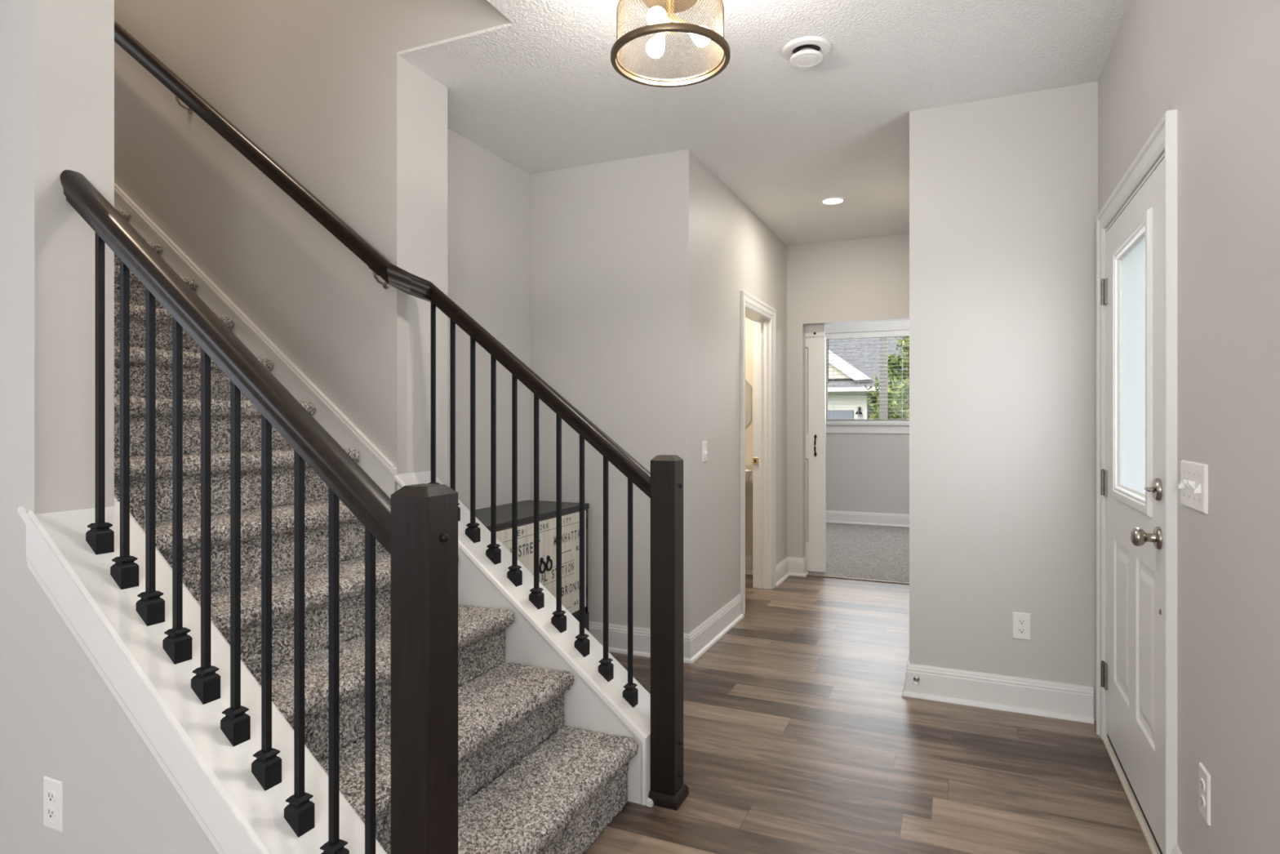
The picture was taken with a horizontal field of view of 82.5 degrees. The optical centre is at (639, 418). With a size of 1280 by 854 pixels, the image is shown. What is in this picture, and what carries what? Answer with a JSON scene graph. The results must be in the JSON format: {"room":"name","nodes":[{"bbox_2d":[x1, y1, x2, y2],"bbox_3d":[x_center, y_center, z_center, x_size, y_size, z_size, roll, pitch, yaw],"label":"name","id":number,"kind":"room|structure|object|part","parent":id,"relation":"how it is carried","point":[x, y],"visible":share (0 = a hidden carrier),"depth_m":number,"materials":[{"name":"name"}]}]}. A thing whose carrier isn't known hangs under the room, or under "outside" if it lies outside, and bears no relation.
{"room":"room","nodes":[
{"label":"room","id":0,"kind":"room"},
{"bbox_2d":[0,0,114,853],"bbox_3d":[-3.020,-1.353,2.543,4.820,5.300,0.180,0,0,24],"label":"wall","id":1,"kind":"structure","parent":0,"point":[57,56],"depth_m":1.80,"materials":[{"name":"grey paint"}]},
{"bbox_2d":[34,577,218,853],"bbox_3d":[-0.933,0.777,1.630,1.055,1.039,0.197,0,0,24],"label":"wall","id":2,"kind":"structure","parent":0,"point":[117,798],"depth_m":1.66,"materials":[{"name":"grey paint"}]},
{"bbox_2d":[43,776,62,831],"bbox_3d":[-1.385,0.909,1.720,0.072,0.117,0.008,0,0,24],"label":"wall outlet","id":3,"kind":"object","parent":2,"relation":"attached to","point":[52,788],"visible":1,"depth_m":1.71,"materials":[{"name":"white plastic"}]},
{"bbox_2d":[46,806,56,818],"bbox_3d":[-1.386,0.928,1.717,0.034,0.025,0.003,0,0,24],"label":"receptacle","id":4,"kind":"object","parent":3,"relation":"attached to","point":[51,811],"depth_m":1.72,"materials":[{"name":"grey plastic"}]},
{"bbox_2d":[46,790,56,802],"bbox_3d":[-1.386,0.889,1.717,0.034,0.025,0.003,0,0,24],"label":"receptacle","id":5,"kind":"object","parent":3,"relation":"attached to","point":[51,794],"depth_m":1.72,"materials":[{"name":"grey plastic"}]},
{"bbox_2d":[17,506,263,853],"bbox_3d":[-0.991,0.709,1.542,1.120,0.995,0.013,0,0,24],"label":"trim","id":6,"kind":"structure","parent":2,"relation":"attached to","point":[215,816],"depth_m":1.58,"materials":[{"name":"white paint"}]},
{"bbox_2d":[27,501,386,853],"bbox_3d":[-0.930,0.758,1.630,1.084,1.076,0.222,0,0,24],"label":"trim","id":7,"kind":"structure","parent":2,"relation":"on","point":[261,812],"depth_m":1.63,"materials":[{"name":"white paint"}]},
{"bbox_2d":[60,169,457,853],"bbox_3d":[-0.887,0.337,1.582,1.175,1.917,0.116,0,0,24],"label":"stair railing","id":8,"kind":"object","parent":7,"relation":"on","point":[418,526],"visible":1,"depth_m":1.51,"materials":[{"name":"black metal"}]},
{"bbox_3d":[-0.928,-0.167,1.613,1.075,0.909,0.062,0,0,24],"label":"handrail","id":9,"kind":"part","parent":8,"relation":"part of","materials":[{"name":"brown wood"}]},
{"bbox_3d":[-0.404,0.710,1.368,0.088,1.172,0.088,0,0,24],"label":"newel post","id":10,"kind":"part","parent":8,"relation":"part of","materials":[{"name":"brown wood"}]},
{"bbox_2d":[114,0,640,804],"bbox_3d":[-2.816,-1.353,3.876,6.315,5.300,0.322,0,0,24],"label":"wall","id":11,"kind":"structure","parent":0,"point":[322,88],"depth_m":3.08,"materials":[{"name":"grey paint"}]},
{"bbox_2d":[114,182,397,559],"bbox_3d":[-2.270,-0.614,3.460,2.849,2.724,0.022,0,0,24],"label":"trim","id":12,"kind":"structure","parent":11,"relation":"attached to","point":[380,468],"depth_m":3.16,"materials":[{"name":"white paint"}]},
{"bbox_2d":[394,471,650,804],"bbox_3d":[-0.429,0.758,2.763,1.084,1.076,0.226,0,0,24],"label":"trim","id":13,"kind":"structure","parent":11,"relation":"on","point":[637,719],"depth_m":2.65,"materials":[{"name":"white paint"}]},
{"bbox_2d":[114,20,688,810],"bbox_3d":[-1.662,-0.698,3.180,3.890,3.987,0.197,0,0,22],"label":"stair railing","id":14,"kind":"object","parent":13,"relation":"on","point":[664,484],"visible":0.95,"depth_m":2.66,"materials":[{"name":"dark stained wood"},{"name":"black iron"}]},
{"bbox_3d":[-1.700,-1.202,3.220,3.786,2.978,0.198,0,0,24],"label":"handrail","id":15,"kind":"part","parent":14,"relation":"part of","materials":[{"name":"brown wood"}]},
{"bbox_3d":[0.092,0.710,2.490,0.088,1.172,0.088,0,0,24],"label":"newel post","id":16,"kind":"part","parent":14,"relation":"part of","materials":[{"name":"brown wood"}]},
{"bbox_3d":[0.092,1.276,2.490,0.116,0.038,0.116,0,0,24],"label":"moulding","id":17,"kind":"part","parent":14,"relation":"part of","materials":[{"name":"brown wood"}]},
{"bbox_2d":[646,797,653,807],"bbox_3d":[0.036,1.285,2.449,0.020,0.020,0.032,0,0,24],"label":"trim","id":18,"kind":"structure","parent":11,"relation":"attached to","point":[650,802],"depth_m":2.44,"materials":[{"name":"white paint"}]},
{"bbox_2d":[447,127,529,510],"bbox_3d":[-0.903,-0.073,3.877,0.120,2.740,1.225,0,0,24],"label":"wall","id":19,"kind":"structure","parent":0,"point":[488,196],"depth_m":3.91,"materials":[{"name":"grey paint"}]},
{"bbox_2d":[529,148,696,633],"bbox_3d":[-0.169,-0.073,4.156,0.995,2.740,0.120,0,0,24],"label":"wall","id":20,"kind":"structure","parent":0,"point":[613,243],"depth_m":4.07,"materials":[{"name":"grey paint"}]},
{"bbox_2d":[317,522,1151,853],"bbox_3d":[-1.244,1.353,2.873,7.800,0.128,14.650,0,0,24],"label":"floor","id":21,"kind":"structure","parent":0,"point":[801,735],"depth_m":2.82,"materials":[{"name":"wood"}]},
{"bbox_2d":[114,206,638,853],"bbox_3d":[-3.035,-0.149,3.230,6.194,2.892,1.024,0,0,24],"label":"staircase","id":22,"kind":"structure","parent":21,"relation":"on","point":[557,795],"depth_m":2.27,"materials":[{"name":"carpet"}]},
{"bbox_2d":[475,499,589,631],"bbox_3d":[-0.663,0.885,3.742,0.418,0.821,0.973,0,0,24],"label":"storage cabinet","id":23,"kind":"object","parent":21,"relation":"on","point":[547,509],"visible":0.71,"depth_m":3.77,"materials":[{"name":"black paint"}]},
{"bbox_3d":[-0.583,0.780,3.464,0.020,0.538,0.461,0,0,24],"label":"cabinet door","id":24,"kind":"part","parent":23,"relation":"part of","materials":[{"name":"beige wood"}]},
{"bbox_3d":[-0.488,0.732,3.641,0.015,0.079,0.058,0,0,24],"label":"ring pull","id":25,"kind":"part","parent":23,"relation":"part of","materials":[{"name":"black metal"}]},
{"bbox_3d":[-0.462,0.732,3.700,0.015,0.079,0.058,0,0,24],"label":"ring pull","id":26,"kind":"part","parent":23,"relation":"part of","materials":[{"name":"black metal"}]},
{"bbox_3d":[-0.399,0.780,3.880,0.020,0.538,0.440,0,0,24],"label":"cabinet door","id":27,"kind":"part","parent":23,"relation":"part of","materials":[{"name":"beige wood"}]},
{"bbox_3d":[-0.318,1.192,4.095,0.048,0.208,0.048,0,0,24],"label":"leg","id":28,"kind":"part","parent":23,"relation":"part of","materials":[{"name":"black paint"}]},
{"bbox_2d":[806,573,909,584],"bbox_3d":[1.792,1.292,5.860,1.060,0.009,0.032,0,0,24],"label":"trim","id":29,"kind":"structure","parent":21,"relation":"on","point":[810,575],"depth_m":5.86,"materials":[{"name":"plastic"}]},
{"bbox_2d":[696,156,786,627],"bbox_3d":[0.707,-0.073,5.069,0.130,2.740,2.257,0,0,24],"label":"wall","id":30,"kind":"structure","parent":0,"point":[736,251],"depth_m":4.45,"materials":[{"name":"grey paint"}]},
{"bbox_2d":[588,593,744,663],"bbox_3d":[-0.221,1.223,4.066,2.219,0.148,0.774,0,0,-23],"label":"baseboard","id":31,"kind":"structure","parent":30,"relation":"attached to","point":[695,643],"depth_m":4.07,"materials":[{"name":"white paint"}]},
{"bbox_2d":[702,440,707,462],"bbox_3d":[0.372,0.185,4.127,0.019,0.117,0.070,0,0,24],"label":"light switch","id":32,"kind":"object","parent":30,"relation":"attached to","point":[704,452],"visible":1,"depth_m":4.12,"materials":[{"name":"white plastic"}]},
{"bbox_2d":[752,457,758,464],"bbox_3d":[0.885,0.323,5.590,0.046,0.057,0.005,0,0,24],"label":"strike plate","id":33,"kind":"object","parent":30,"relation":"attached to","point":[755,460],"visible":1,"depth_m":5.59,"materials":[{"name":"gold metal"}]},
{"bbox_2d":[740,290,776,615],"bbox_3d":[0.794,0.226,5.245,0.159,2.142,0.911,0,0,24],"label":"door frame","id":34,"kind":"structure","parent":30,"relation":"attached to","point":[763,316],"depth_m":5.57,"materials":[{"name":"white paint"}]},
{"bbox_2d":[776,555,808,586],"bbox_3d":[1.220,1.223,5.869,0.162,0.148,0.578,0,0,24],"label":"baseboard","id":35,"kind":"structure","parent":30,"relation":"attached to","point":[789,566],"depth_m":6.01,"materials":[{"name":"white paint"}]},
{"bbox_2d":[745,469,752,483],"bbox_3d":[0.661,0.857,6.016,0.536,0.877,0.376,0,0,24],"label":"basin","id":36,"kind":"object","parent":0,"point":[748,472],"visible":0.06,"depth_m":5.89,"materials":[{"name":"white ceramic"}]},
{"bbox_2d":[745,317,752,555],"bbox_3d":[-0.169,-0.073,5.390,1.732,2.740,2.377,0,0,24],"label":"wall","id":37,"kind":"structure","parent":0,"point":[748,323],"depth_m":6.11,"materials":[{"name":"beige paint"}]},
{"bbox_2d":[745,378,751,427],"bbox_3d":[0.675,-0.130,6.208,0.557,0.693,0.014,0,0,24],"label":"mirror","id":38,"kind":"object","parent":37,"relation":"attached to","point":[748,387],"visible":0.04,"depth_m":6.11,"materials":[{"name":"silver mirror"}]},
{"bbox_2d":[745,555,752,574],"bbox_3d":[0.315,1.223,6.360,1.632,0.148,0.031,0,0,24],"label":"baseboard","id":39,"kind":"structure","parent":37,"relation":"attached to","point":[748,559],"depth_m":6.10,"materials":[{"name":"white paint"}]},
{"bbox_2d":[396,0,1130,245],"bbox_3d":[-2.350,-1.593,1.585,6.820,0.300,11.400,0,0,24],"label":"ceiling","id":40,"kind":"structure","parent":0,"point":[540,91],"depth_m":3.17,"materials":[{"name":"white paint"}]},
{"bbox_2d":[610,0,730,87],"bbox_3d":[0.094,-1.280,2.273,0.372,0.327,0.372,0,0,24],"label":"ceiling light","id":41,"kind":"object","parent":40,"relation":"attached to","point":[661,19],"visible":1,"depth_m":2.28,"materials":[{"name":"beige metal"}]},
{"bbox_3d":[0.050,-1.178,2.304,0.063,0.071,0.058,0,0,24],"label":"bulb","id":42,"kind":"part","parent":41,"relation":"part of","materials":[{"name":"white glass"}]},
{"bbox_3d":[0.054,-1.198,2.184,0.059,0.059,0.073,0,0,24],"label":"bulb","id":43,"kind":"part","parent":41,"relation":"part of","materials":[{"name":"white glass"}]},
{"bbox_3d":[0.127,-1.227,2.267,0.074,0.058,0.024,0,0,10],"label":"lamp arm","id":44,"kind":"part","parent":41,"relation":"part of","materials":[{"name":"gold metal"}]},
{"bbox_3d":[0.185,-1.186,2.258,0.070,0.063,0.059,0,0,24],"label":"bulb","id":45,"kind":"part","parent":41,"relation":"part of","materials":[{"name":"white glass"}]},
{"bbox_2d":[782,35,831,67],"bbox_3d":[0.649,-1.418,2.842,0.188,0.050,0.188,0,0,24],"label":"smoke detector","id":46,"kind":"object","parent":40,"relation":"in","point":[806,51],"visible":1,"depth_m":2.81,"materials":[{"name":"white plastic"}]},
{"bbox_2d":[820,195,845,204],"bbox_3d":[1.272,-1.438,4.811,0.164,0.009,0.164,0,0,24],"label":"recessed light","id":47,"kind":"object","parent":40,"relation":"in","point":[829,200],"visible":1,"depth_m":4.80,"materials":[{"name":"white plastic"}]},
{"bbox_2d":[786,233,909,557],"bbox_3d":[1.874,-0.073,5.846,4.500,2.740,0.110,0,0,24],"label":"wall","id":48,"kind":"structure","parent":0,"point":[867,279],"depth_m":5.96,"materials":[{"name":"grey paint"}]},
{"bbox_2d":[805,324,824,337],"bbox_3d":[1.008,-0.746,6.298,1.152,0.115,0.025,0,0,24],"label":"door frame","id":49,"kind":"structure","parent":48,"relation":"attached to","point":[811,331],"depth_m":6.09,"materials":[{"name":"white paint"}]},
{"bbox_2d":[805,337,826,572],"bbox_3d":[1.105,0.298,6.266,0.954,1.958,0.074,0,0,24],"label":"door","id":50,"kind":"structure","parent":48,"relation":"in","point":[815,347],"depth_m":6.11,"materials":[{"name":"white paint"}]},
{"bbox_3d":[1.462,0.224,6.088,0.026,0.194,0.037,0,0,24],"label":"handle","id":51,"kind":"part","parent":50,"relation":"part of","materials":[{"name":"black metal"}]},
{"bbox_2d":[805,329,909,514],"bbox_3d":[3.182,-0.073,8.805,4.500,2.740,0.140,0,0,24],"label":"wall","id":52,"kind":"structure","parent":0,"point":[869,473],"depth_m":8.90,"materials":[{"name":"grey paint"}]},
{"bbox_2d":[815,320,909,433],"bbox_3d":[2.973,-0.503,8.851,1.660,1.360,0.155,0,0,24],"label":"window","id":53,"kind":"structure","parent":52,"relation":"in","point":[882,396],"depth_m":8.88,"materials":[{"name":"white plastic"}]},
{"bbox_2d":[822,329,909,422],"bbox_3d":[2.966,-0.506,8.836,1.472,1.111,0.075,0,0,24],"label":"window blind","id":54,"kind":"object","parent":53,"relation":"attached to","point":[902,333],"visible":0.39,"depth_m":8.91,"materials":[{"name":"white plastic"}]},
{"bbox_3d":[2.968,0.040,8.840,1.468,0.020,0.050,0,0,24],"label":"rail","id":55,"kind":"part","parent":54,"relation":"part of","materials":[{"name":"white plastic"}]},
{"bbox_2d":[826,510,909,527],"bbox_3d":[3.147,1.215,8.727,4.500,0.148,0.031,0,0,24],"label":"baseboard","id":56,"kind":"structure","parent":52,"relation":"attached to","point":[832,516],"depth_m":8.89,"materials":[{"name":"white paint"}]},
{"bbox_2d":[909,81,1097,721],"bbox_3d":[2.139,-0.073,4.354,0.848,2.740,2.405,0,0,24],"label":"wall partition","id":57,"kind":"structure","parent":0,"point":[1003,190],"depth_m":3.27,"materials":[{"name":"grey paint"}]},
{"bbox_2d":[902,656,1094,724],"bbox_3d":[2.070,1.223,4.368,0.772,0.148,2.436,0,0,24],"label":"baseboard","id":58,"kind":"structure","parent":57,"relation":"attached to","point":[1054,700],"depth_m":3.25,"materials":[{"name":"white paint"}]},
{"bbox_2d":[913,675,919,685],"bbox_3d":[1.273,1.213,3.364,0.026,0.026,0.078,0,0,24],"label":"door stop","id":59,"kind":"object","parent":58,"relation":"attached to","point":[916,678],"visible":1,"depth_m":3.38,"materials":[{"name":"silver metal"}]},
{"bbox_3d":[1.276,1.213,3.371,0.026,0.026,0.062,0,0,24],"label":"stem","id":60,"kind":"part","parent":59,"relation":"part of","materials":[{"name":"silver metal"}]},
{"bbox_2d":[1012,611,1031,639],"bbox_3d":[1.692,0.919,3.233,0.072,0.117,0.008,0,0,24],"label":"wall outlet","id":61,"kind":"object","parent":57,"relation":"attached to","point":[1021,622],"visible":1,"depth_m":3.23,"materials":[{"name":"white plastic"}]},
{"bbox_2d":[1017,627,1026,633],"bbox_3d":[1.691,0.938,3.230,0.034,0.025,0.003,0,0,24],"label":"receptacle","id":62,"kind":"object","parent":61,"relation":"attached to","point":[1020,630],"depth_m":3.23,"materials":[{"name":"white plastic"}]},
{"bbox_2d":[1017,618,1026,624],"bbox_3d":[1.691,0.899,3.230,0.034,0.025,0.003,0,0,24],"label":"receptacle","id":63,"kind":"object","parent":61,"relation":"attached to","point":[1020,621],"depth_m":3.23,"materials":[{"name":"grey plastic"}]},
{"bbox_2d":[1097,0,1279,853],"bbox_3d":[0.235,-0.073,-0.954,0.140,2.740,8.845,0,0,24],"label":"wall","id":64,"kind":"structure","parent":0,"point":[1216,63],"depth_m":1.62,"materials":[{"name":"grey paint"}]},
{"bbox_2d":[1100,157,1164,853],"bbox_3d":[1.665,0.262,2.496,0.115,2.017,0.965,0,0,24],"label":"door","id":65,"kind":"structure","parent":64,"relation":"in","point":[1132,676],"depth_m":2.42,"materials":[{"name":"white paint"}]},
{"bbox_3d":[1.672,-0.171,2.481,0.027,0.940,0.586,0,0,24],"label":"glass frame","id":66,"kind":"part","parent":65,"relation":"part of","materials":[{"name":"white glass"}]},
{"bbox_3d":[1.487,0.349,2.147,0.071,0.066,0.066,0,0,24],"label":"knob","id":67,"kind":"part","parent":65,"relation":"part of","materials":[{"name":"silver metal"}]},
{"bbox_2d":[1096,109,1177,853],"bbox_3d":[1.730,0.231,2.462,0.165,2.132,1.128,0,0,24],"label":"door frame","id":68,"kind":"structure","parent":64,"relation":"attached to","point":[1163,138],"depth_m":2.30,"materials":[{"name":"white paint"}]},
{"bbox_2d":[1171,844,1182,853],"bbox_3d":[-0.098,1.223,-1.496,0.031,0.148,7.584,0,0,24],"label":"baseboard","id":69,"kind":"structure","parent":64,"relation":"attached to","point":[1176,850],"depth_m":1.95,"materials":[{"name":"white paint"}]},
{"bbox_2d":[1177,460,1208,514],"bbox_3d":[1.353,0.161,1.772,0.019,0.114,0.247,0,0,24],"label":"light switch","id":70,"kind":"object","parent":64,"relation":"attached to","point":[1193,485],"visible":1,"depth_m":1.76,"materials":[{"name":"white plastic"}]},
{"bbox_2d":[1198,762,1210,826],"bbox_3d":[1.344,0.893,1.739,0.008,0.117,0.072,0,0,24],"label":"wall outlet","id":71,"kind":"object","parent":64,"relation":"attached to","point":[1204,777],"visible":1,"depth_m":1.73,"materials":[{"name":"white plastic"}]},
{"bbox_2d":[1200,794,1204,808],"bbox_3d":[1.342,0.912,1.740,0.003,0.025,0.034,0,0,24],"label":"receptacle","id":72,"kind":"object","parent":71,"relation":"attached to","point":[1202,796],"depth_m":1.74,"materials":[{"name":"white plastic"}]},
{"bbox_2d":[1200,777,1204,791],"bbox_3d":[1.342,0.873,1.740,0.003,0.025,0.034,0,0,24],"label":"receptacle","id":73,"kind":"object","parent":71,"relation":"attached to","point":[1202,780],"depth_m":1.74,"materials":[{"name":"white plastic"}]},
{"label":"outside","id":74,"kind":"structure","parent":0,"visible":0},
{"bbox_3d":[16.154,1.847,36.539,80.000,0.100,60.100,0,0,24],"label":"ground","id":75,"kind":"structure","parent":74,"visible":0},
{"bbox_2d":[827,336,907,419],"bbox_3d":[8.172,-1.753,28.007,11.300,7.100,11.160,0,0,24],"label":"neighbor house","id":76,"kind":"structure","parent":75,"relation":"on","point":[842,411],"depth_m":23.34,"materials":[{"name":"white"}]},
{"bbox_2d":[864,336,909,419],"bbox_3d":[5.902,-0.548,15.375,2.278,4.698,2.278,0,0,28],"label":"tree","id":77,"kind":"object","parent":75,"relation":"on","point":[897,403],"visible":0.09,"depth_m":15.45,"materials":[{"name":"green plant"}]},
{"bbox_2d":[872,382,901,419],"bbox_3d":[7.480,0.361,21.070,1.616,2.885,1.718,0,0,24],"label":"tree","id":78,"kind":"object","parent":75,"relation":"on","point":[892,405],"visible":0.02,"depth_m":20.81,"materials":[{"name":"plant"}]}
]}

